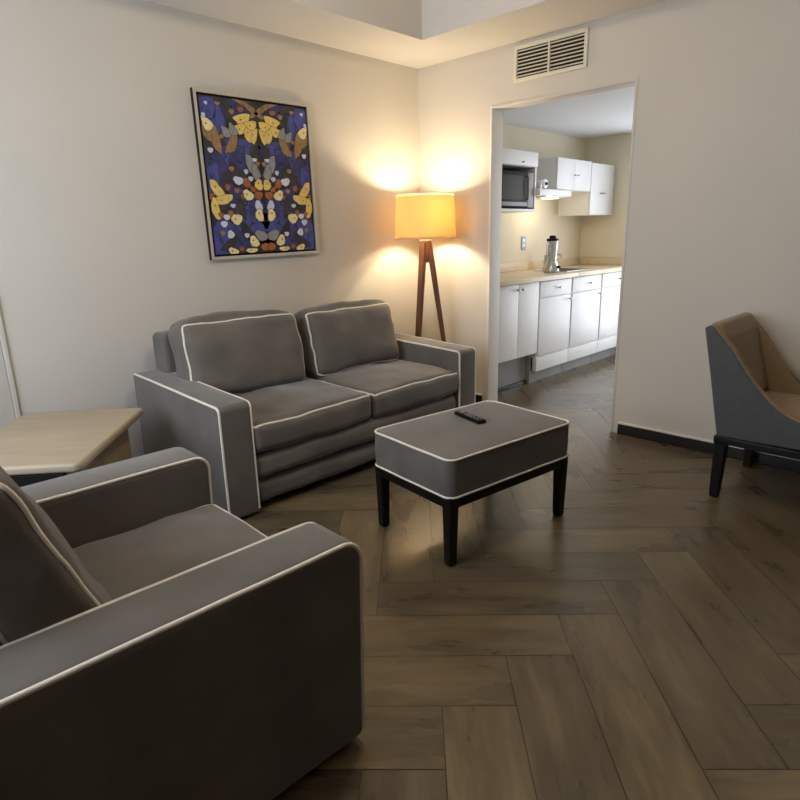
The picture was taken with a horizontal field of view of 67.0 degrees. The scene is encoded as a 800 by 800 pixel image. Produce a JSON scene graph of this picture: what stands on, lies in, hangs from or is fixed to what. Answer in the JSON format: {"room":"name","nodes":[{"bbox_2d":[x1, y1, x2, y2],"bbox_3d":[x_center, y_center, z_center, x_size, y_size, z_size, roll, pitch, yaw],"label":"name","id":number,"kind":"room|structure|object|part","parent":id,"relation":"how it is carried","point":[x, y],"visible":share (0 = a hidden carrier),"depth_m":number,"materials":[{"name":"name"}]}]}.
{"room":"hotel room","nodes":[
{"label":"hotel room","id":0,"kind":"room"},
{"bbox_2d":[0,0,585,457],"bbox_3d":[-0.500,-1.221,4.080,0.124,2.730,6.990,13,21,43],"label":"wall","id":1,"kind":"structure","parent":0,"point":[104,243],"depth_m":3.19,"materials":[{"name":"paint"}]},
{"bbox_2d":[0,344,15,427],"bbox_3d":[-2.252,-0.564,2.312,0.005,2.318,1.110,13,21,43],"label":"door","id":2,"kind":"structure","parent":1,"relation":"attached to","point":[7,415],"depth_m":2.86,"materials":[{"name":"beige paint"}]},
{"bbox_2d":[0,312,20,418],"bbox_3d":[-1.852,-0.679,2.699,0.011,2.318,0.022,13,21,43],"label":"trim","id":3,"kind":"structure","parent":1,"relation":"attached to","point":[2,333],"depth_m":2.84,"materials":[{"name":"beige paint"}]},
{"bbox_2d":[190,87,318,259],"bbox_3d":[-0.826,-1.315,3.604,0.027,0.898,0.775,13,22,43],"label":"framed print","id":4,"kind":"object","parent":1,"relation":"attached to","point":[255,154],"visible":1,"depth_m":3.56,"materials":[{"name":"printed art canvas"},{"name":"champagne silver"},{"name":"black plastic"}]},
{"bbox_2d":[501,148,538,212],"bbox_3d":[0.845,-1.788,4.974,0.391,0.468,0.532,13,21,43],"label":"upper cabinet","id":5,"kind":"object","parent":1,"relation":"attached to","point":[512,159],"visible":0.29,"depth_m":4.90,"materials":[{"name":"white paint"}]},
{"bbox_2d":[501,170,533,208],"bbox_3d":[0.845,-1.724,4.992,0.352,0.290,0.478,13,21,43],"label":"microwave oven","id":6,"kind":"object","parent":5,"relation":"in","point":[517,186],"visible":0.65,"depth_m":4.88,"materials":[{"name":"black plastic"}]},
{"bbox_3d":[1.045,-1.738,4.960,0.027,0.197,0.012,13,21,43],"label":"handle","id":7,"kind":"part","parent":6,"relation":"part of","materials":[{"name":"grey plastic"}]},
{"bbox_3d":[1.080,-1.744,5.028,0.014,0.274,0.087,13,21,43],"label":"control panel","id":8,"kind":"part","parent":6,"relation":"part of","materials":[{"name":"grey plastic"}]},
{"bbox_3d":[0.954,-1.931,4.820,0.013,0.108,0.528,13,21,43],"label":"door","id":9,"kind":"part","parent":5,"relation":"part of","materials":[{"name":"white paint"}]},
{"bbox_2d":[521,236,525,249],"bbox_3d":[1.159,-1.470,5.662,0.010,0.120,0.074,13,21,43],"label":"wall outlet","id":10,"kind":"object","parent":1,"relation":"attached to","point":[523,238],"visible":1,"depth_m":5.65,"materials":[{"name":"white plastic"}]},
{"bbox_2d":[536,188,570,198],"bbox_3d":[1.216,-1.819,5.359,0.376,0.067,0.524,13,21,43],"label":"range hood","id":11,"kind":"object","parent":1,"relation":"attached to","point":[540,193],"visible":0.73,"depth_m":5.24,"materials":[{"name":"white plastic"}]},
{"bbox_2d":[537,180,541,188],"bbox_3d":[1.174,-1.818,5.098,0.042,0.069,0.042,13,21,43],"label":"spice jar","id":12,"kind":"object","parent":11,"relation":"on","point":[539,182],"visible":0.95,"depth_m":5.08,"materials":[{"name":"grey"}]},
{"bbox_2d":[542,179,547,188],"bbox_3d":[1.235,-1.839,5.145,0.040,0.080,0.080,13,21,43],"label":"timer","id":13,"kind":"object","parent":11,"relation":"on","point":[544,181],"visible":0.97,"depth_m":5.13,"materials":[{"name":"white plastic"}]},
{"bbox_2d":[500,257,622,272],"bbox_3d":[1.311,-1.196,5.451,0.604,0.076,2.332,13,21,43],"label":"backsplash","id":14,"kind":"structure","parent":1,"relation":"attached to","point":[518,266],"depth_m":6.15,"materials":[{"name":"beige laminate"}]},
{"bbox_2d":[536,157,591,192],"bbox_3d":[1.471,-2.061,5.575,0.372,0.268,0.610,13,21,43],"label":"upper cabinet","id":15,"kind":"object","parent":1,"relation":"attached to","point":[574,175],"visible":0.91,"depth_m":5.38,"materials":[{"name":"white paint"}]},
{"bbox_3d":[1.471,-2.005,5.371,0.013,0.262,0.301,13,21,43],"label":"door","id":16,"kind":"part","parent":15,"relation":"part of","materials":[{"name":"white paint"}]},
{"bbox_3d":[1.683,-2.067,5.578,0.013,0.262,0.301,13,21,43],"label":"door","id":17,"kind":"part","parent":15,"relation":"part of","materials":[{"name":"white paint"}]},
{"bbox_2d":[558,163,614,215],"bbox_3d":[1.857,-2.068,5.979,0.373,0.470,0.475,13,21,43],"label":"upper cabinet","id":18,"kind":"object","parent":1,"relation":"attached to","point":[598,201],"visible":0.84,"depth_m":5.86,"materials":[{"name":"white paint"}]},
{"bbox_3d":[1.963,-2.043,5.878,0.013,0.464,0.469,13,21,43],"label":"door","id":19,"kind":"part","parent":18,"relation":"part of","materials":[{"name":"white paint"}]},
{"bbox_2d":[144,0,666,68],"bbox_3d":[0.192,-1.745,1.390,4.350,0.330,4.250,13,21,43],"label":"ceiling","id":20,"kind":"structure","parent":0,"point":[417,34],"depth_m":3.46,"materials":[{"name":"beige paint"}]},
{"bbox_2d":[242,354,799,799],"bbox_3d":[1.127,0.501,2.932,4.390,0.060,6.790,13,21,43],"label":"floor","id":21,"kind":"structure","parent":0,"point":[640,640],"depth_m":1.98,"materials":[{"name":"brown wood"}]},
{"bbox_2d":[0,408,142,486],"bbox_3d":[-1.425,0.381,2.535,0.530,0.499,0.735,-3,15,-5],"label":"side table","id":22,"kind":"object","parent":21,"relation":"on","point":[36,447],"visible":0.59,"depth_m":2.43,"materials":[{"name":"laminate"}]},
{"bbox_3d":[-1.397,0.344,2.192,0.380,0.152,0.018,-3,15,-5],"label":"drawer","id":23,"kind":"part","parent":22,"relation":"part of","materials":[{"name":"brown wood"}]},
{"bbox_2d":[0,447,364,799],"bbox_3d":[-0.728,0.449,1.502,0.922,0.883,0.964,-16,21,-42],"label":"armchair","id":24,"kind":"object","parent":21,"relation":"on","point":[157,643],"visible":1,"depth_m":1.23,"materials":[{"name":"grey fabric"}]},
{"bbox_2d":[0,463,113,644],"bbox_3d":[-0.874,0.322,1.327,0.334,0.540,0.633,-16,21,-42],"label":"cushion","id":25,"kind":"object","parent":24,"relation":"on","point":[45,584],"depth_m":1.10,"materials":[{"name":"grey fabric"}]},
{"bbox_3d":[-0.998,0.517,1.823,0.894,0.554,0.165,-16,21,-42],"label":"arm","id":26,"kind":"part","parent":24,"relation":"part of","materials":[{"name":"grey fabric"}]},
{"bbox_2d":[0,504,268,645],"bbox_3d":[-0.661,0.526,1.588,0.742,0.202,0.616,-16,21,-42],"label":"seat cushion","id":27,"kind":"object","parent":24,"relation":"on","point":[127,553],"depth_m":1.71,"materials":[{"name":"grey fabric"}]},
{"bbox_2d":[134,299,475,517],"bbox_3d":[-0.452,-0.110,3.525,0.904,0.879,1.805,13,21,43],"label":"sofa","id":28,"kind":"object","parent":21,"relation":"on","point":[275,403],"visible":0.91,"depth_m":3.16,"materials":[{"name":"grey fabric"}]},
{"bbox_3d":[-1.030,0.191,3.009,0.880,0.575,0.165,13,21,43],"label":"arm","id":29,"kind":"part","parent":28,"relation":"part of","materials":[{"name":"grey fabric"}]},
{"bbox_3d":[-0.723,-0.144,3.782,0.144,0.765,1.553,13,21,43],"label":"frame","id":30,"kind":"part","parent":28,"relation":"part of","materials":[{"name":"grey fabric"}]},
{"bbox_2d":[169,309,306,393],"bbox_3d":[-0.869,-0.238,3.314,0.342,0.501,0.728,13,21,43],"label":"cushion","id":31,"kind":"object","parent":28,"relation":"on","point":[255,351],"depth_m":3.16,"materials":[{"name":"grey fabric"}]},
{"bbox_2d":[236,379,371,454],"bbox_3d":[-0.643,0.056,3.230,0.718,0.216,0.758,13,21,43],"label":"seat cushion","id":32,"kind":"object","parent":28,"relation":"on","point":[289,416],"depth_m":3.04,"materials":[{"name":"grey fabric"}]},
{"bbox_2d":[294,299,398,376],"bbox_3d":[-0.334,-0.387,3.840,0.334,0.475,0.730,13,21,43],"label":"cushion","id":33,"kind":"object","parent":28,"relation":"on","point":[337,339],"depth_m":3.67,"materials":[{"name":"grey fabric"}]},
{"bbox_2d":[307,359,458,416],"bbox_3d":[-0.126,-0.096,3.734,0.719,0.207,0.732,13,21,43],"label":"seat cushion","id":34,"kind":"object","parent":28,"relation":"on","point":[394,387],"depth_m":3.56,"materials":[{"name":"grey fabric"}]},
{"bbox_3d":[0.116,-0.144,4.130,0.880,0.575,0.165,13,21,43],"label":"arm","id":35,"kind":"part","parent":28,"relation":"part of","materials":[{"name":"grey fabric"}]},
{"bbox_2d":[394,193,455,341],"bbox_3d":[0.189,-0.693,4.396,0.436,1.513,0.436,13,21,43],"label":"floor lamp","id":36,"kind":"object","parent":21,"relation":"on","point":[424,216],"visible":0.99,"depth_m":4.09,"materials":[{"name":"fabric"}]},
{"bbox_3d":[0.134,-0.513,4.347,0.040,1.195,0.202,8,18,31],"label":"leg","id":37,"kind":"part","parent":36,"relation":"part of","materials":[{"name":"brown wood"}]},
{"bbox_3d":[0.175,-1.277,4.236,0.432,0.280,0.432,13,21,43],"label":"lamp shade","id":38,"kind":"part","parent":36,"relation":"part of","materials":[{"name":"fabric"}]},
{"bbox_3d":[0.305,-0.541,4.434,0.202,1.195,0.040,-1,15,2],"label":"leg","id":39,"kind":"part","parent":36,"relation":"part of","materials":[{"name":"brown wood"}]},
{"bbox_2d":[374,400,569,566],"bbox_3d":[0.321,0.323,2.678,0.735,0.456,0.507,-13,19,-36],"label":"ottoman","id":40,"kind":"object","parent":21,"relation":"on","point":[449,460],"visible":0.98,"depth_m":2.48,"materials":[{"name":"grey fabric"}]},
{"bbox_3d":[-0.074,0.420,2.670,0.050,0.292,0.050,-13,19,-36],"label":"leg","id":41,"kind":"part","parent":40,"relation":"part of","materials":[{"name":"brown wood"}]},
{"bbox_3d":[0.195,0.505,2.337,0.050,0.292,0.050,-13,19,-36],"label":"leg","id":42,"kind":"part","parent":40,"relation":"part of","materials":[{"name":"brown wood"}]},
{"bbox_2d":[454,410,485,423],"bbox_3d":[0.310,0.074,2.686,0.045,0.020,0.185,-10,17,-28],"label":"remote control","id":43,"kind":"object","parent":40,"relation":"on","point":[471,417],"visible":1,"depth_m":2.66,"materials":[{"name":"black plastic"}]},
{"bbox_2d":[375,401,568,496],"bbox_3d":[0.318,0.182,2.640,0.729,0.165,0.500,-13,19,-36],"label":"cushion","id":44,"kind":"object","parent":40,"relation":"on","point":[444,453],"depth_m":2.48,"materials":[{"name":"grey fabric"}]},
{"bbox_3d":[0.719,0.384,2.730,0.050,0.292,0.050,-13,19,-36],"label":"leg","id":45,"kind":"part","parent":40,"relation":"part of","materials":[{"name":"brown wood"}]},
{"bbox_2d":[498,282,538,392],"bbox_3d":[0.735,-0.532,5.000,0.620,0.858,0.587,13,21,43],"label":"base cabinet","id":46,"kind":"object","parent":21,"relation":"on","point":[518,304],"visible":0.47,"depth_m":4.84,"materials":[{"name":"white paint"}]},
{"bbox_3d":[0.825,-0.587,4.680,0.013,0.584,0.290,13,21,43],"label":"door","id":47,"kind":"part","parent":46,"relation":"part of","materials":[{"name":"white paint"}]},
{"bbox_3d":[0.868,-0.235,4.953,0.015,0.244,0.545,13,21,43],"label":"toe panel","id":48,"kind":"part","parent":46,"relation":"part of","materials":[{"name":"grey"}]},
{"bbox_3d":[1.030,-0.646,4.880,0.013,0.584,0.288,13,21,43],"label":"door","id":49,"kind":"part","parent":46,"relation":"part of","materials":[{"name":"white paint"}]},
{"bbox_2d":[500,257,622,286],"bbox_3d":[1.317,-1.177,5.451,0.619,0.114,2.332,13,21,43],"label":"countertop","id":50,"kind":"structure","parent":46,"relation":"on","point":[516,273],"depth_m":5.59,"materials":[{"name":"beige laminate"}]},
{"bbox_2d":[543,235,560,272],"bbox_3d":[1.338,-1.286,5.322,0.140,0.314,0.140,-1,15,0],"label":"blender","id":51,"kind":"object","parent":50,"relation":"on","point":[551,265],"visible":1,"depth_m":5.29,"materials":[{"name":"metal"}]},
{"bbox_3d":[1.290,-1.304,5.267,0.016,0.135,0.056,13,21,43],"label":"handle","id":52,"kind":"part","parent":51,"relation":"part of","materials":[{"name":"metal"}]},
{"bbox_2d":[547,241,557,260],"bbox_3d":[1.337,-1.311,5.315,0.100,0.169,0.100,13,21,43],"label":"jar","id":53,"kind":"object","parent":51,"relation":"on","point":[552,245],"depth_m":5.28,"materials":[{"name":"grey"}]},
{"bbox_3d":[1.335,-1.415,5.287,0.104,0.046,0.104,13,21,43],"label":"lid","id":54,"kind":"part","parent":51,"relation":"part of","materials":[{"name":"black plastic"}]},
{"bbox_2d":[543,253,562,268],"bbox_3d":[1.480,-1.368,5.744,0.207,0.243,0.155,13,21,43],"label":"faucet","id":55,"kind":"object","parent":50,"relation":"on","point":[558,254],"visible":0.3,"depth_m":5.75,"materials":[{"name":"metal"}]},
{"bbox_2d":[532,268,592,271],"bbox_3d":[1.510,-1.138,5.636,0.360,0.156,0.470,13,21,43],"label":"sink","id":56,"kind":"object","parent":50,"relation":"in","point":[561,269],"visible":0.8,"depth_m":5.69,"materials":[{"name":"metal"}]},
{"bbox_2d":[559,268,579,270],"bbox_3d":[1.510,-1.135,5.637,0.314,0.149,0.424,13,21,43],"label":"basin","id":57,"kind":"object","parent":56,"relation":"in","point":[568,269],"depth_m":5.79,"materials":[{"name":"metal"}]},
{"bbox_2d":[530,278,571,382],"bbox_3d":[1.127,-0.647,5.384,0.620,0.858,0.522,13,21,43],"label":"base cabinet","id":58,"kind":"object","parent":21,"relation":"on","point":[555,298],"visible":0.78,"depth_m":5.18,"materials":[{"name":"white paint"}]},
{"bbox_3d":[1.322,-0.650,5.186,0.013,0.470,0.502,13,21,43],"label":"door","id":59,"kind":"part","parent":58,"relation":"part of","materials":[{"name":"white paint"}]},
{"bbox_3d":[1.315,-0.949,5.105,0.013,0.124,0.502,13,21,43],"label":"drawer","id":60,"kind":"part","parent":58,"relation":"part of","materials":[{"name":"white paint"}]},
{"bbox_2d":[561,274,601,371],"bbox_3d":[1.505,-0.757,5.753,0.620,0.858,0.544,13,21,43],"label":"base cabinet","id":61,"kind":"object","parent":21,"relation":"on","point":[585,293],"visible":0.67,"depth_m":5.55,"materials":[{"name":"white paint"}]},
{"bbox_3d":[1.699,-0.761,5.556,0.013,0.470,0.524,13,21,43],"label":"door","id":62,"kind":"part","parent":61,"relation":"part of","materials":[{"name":"white paint"}]},
{"bbox_3d":[1.692,-1.059,5.474,0.013,0.124,0.524,13,21,43],"label":"drawer","id":63,"kind":"part","parent":61,"relation":"part of","materials":[{"name":"white paint"}]},
{"bbox_2d":[590,271,621,362],"bbox_3d":[1.914,-0.877,6.153,0.620,0.858,0.614,13,21,43],"label":"base cabinet","id":64,"kind":"object","parent":21,"relation":"on","point":[610,282],"visible":0.35,"depth_m":5.89,"materials":[{"name":"white paint"}]},
{"bbox_3d":[2.109,-0.880,5.956,0.013,0.470,0.594,13,21,43],"label":"door","id":65,"kind":"part","parent":64,"relation":"part of","materials":[{"name":"white paint"}]},
{"bbox_3d":[2.102,-1.179,5.874,0.013,0.124,0.594,13,21,43],"label":"drawer","id":66,"kind":"part","parent":64,"relation":"part of","materials":[{"name":"white paint"}]},
{"bbox_2d":[705,312,799,497],"bbox_3d":[1.851,0.049,2.838,0.692,0.828,0.574,13,21,43],"label":"accent chair","id":67,"kind":"object","parent":21,"relation":"on","point":[756,394],"visible":1,"depth_m":2.77,"materials":[{"name":"fabric"}]},
{"bbox_3d":[1.517,0.333,2.884,0.054,0.272,0.054,13,21,43],"label":"leg","id":68,"kind":"part","parent":67,"relation":"part of","materials":[{"name":"brown wood"}]},
{"bbox_3d":[1.881,0.227,3.240,0.054,0.272,0.054,13,21,43],"label":"leg","id":69,"kind":"part","parent":67,"relation":"part of","materials":[{"name":"brown wood"}]},
{"bbox_3d":[1.666,-0.041,2.620,0.692,0.510,0.050,13,21,43],"label":"panel","id":70,"kind":"part","parent":67,"relation":"part of","materials":[{"name":"fabric"}]},
{"bbox_3d":[1.883,0.176,2.843,0.590,0.036,0.560,13,21,43],"label":"seat rail","id":71,"kind":"part","parent":67,"relation":"part of","materials":[{"name":"brown wood"}]},
{"bbox_2d":[764,391,799,419],"bbox_3d":[1.892,0.098,2.810,0.551,0.163,0.456,13,21,43],"label":"seat cushion","id":72,"kind":"object","parent":67,"relation":"on","point":[787,401],"depth_m":2.86,"materials":[{"name":"beige fabric"}]},
{"bbox_2d":[503,86,634,138],"bbox_3d":[2.122,-2.200,4.299,3.000,0.100,2.380,13,21,43],"label":"ceiling","id":73,"kind":"structure","parent":0,"point":[609,113],"depth_m":4.86,"materials":[{"name":"white paint"}]},
{"bbox_2d":[579,133,631,256],"bbox_3d":[3.058,-1.650,5.332,3.120,2.730,0.120,13,21,43],"label":"wall","id":74,"kind":"structure","parent":0,"point":[601,236],"depth_m":6.10,"materials":[{"name":"paint"}]},
{"bbox_2d":[418,0,799,439],"bbox_3d":[1.748,-1.035,3.203,4.350,2.730,0.120,13,21,43],"label":"wall","id":75,"kind":"structure","parent":0,"point":[713,230],"depth_m":3.33,"materials":[{"name":"paint"}]},
{"bbox_2d":[475,393,481,402],"bbox_3d":[0.402,-0.058,4.770,0.599,0.078,0.016,13,21,43],"label":"baseboard","id":76,"kind":"structure","parent":75,"relation":"attached to","point":[478,397],"depth_m":4.58,"materials":[{"name":"black"}]},
{"bbox_2d":[513,27,588,82],"bbox_3d":[0.902,-2.075,3.656,0.504,0.208,0.017,13,21,43],"label":"air vent","id":77,"kind":"object","parent":75,"relation":"in","point":[569,53],"visible":1,"depth_m":3.64,"materials":[{"name":"beige metal"}]},
{"bbox_2d":[486,77,637,431],"bbox_3d":[1.024,-0.884,3.988,1.000,2.058,0.128,13,21,43],"label":"trim","id":78,"kind":"structure","parent":75,"relation":"attached to","point":[496,112],"depth_m":4.14,"materials":[{"name":"beige paint"}]},
{"bbox_2d":[617,422,799,472],"bbox_3d":[2.333,0.400,2.934,2.664,0.078,0.016,13,21,43],"label":"baseboard","id":79,"kind":"structure","parent":75,"relation":"attached to","point":[656,435],"depth_m":3.51,"materials":[{"name":"black wood"}]}
]}

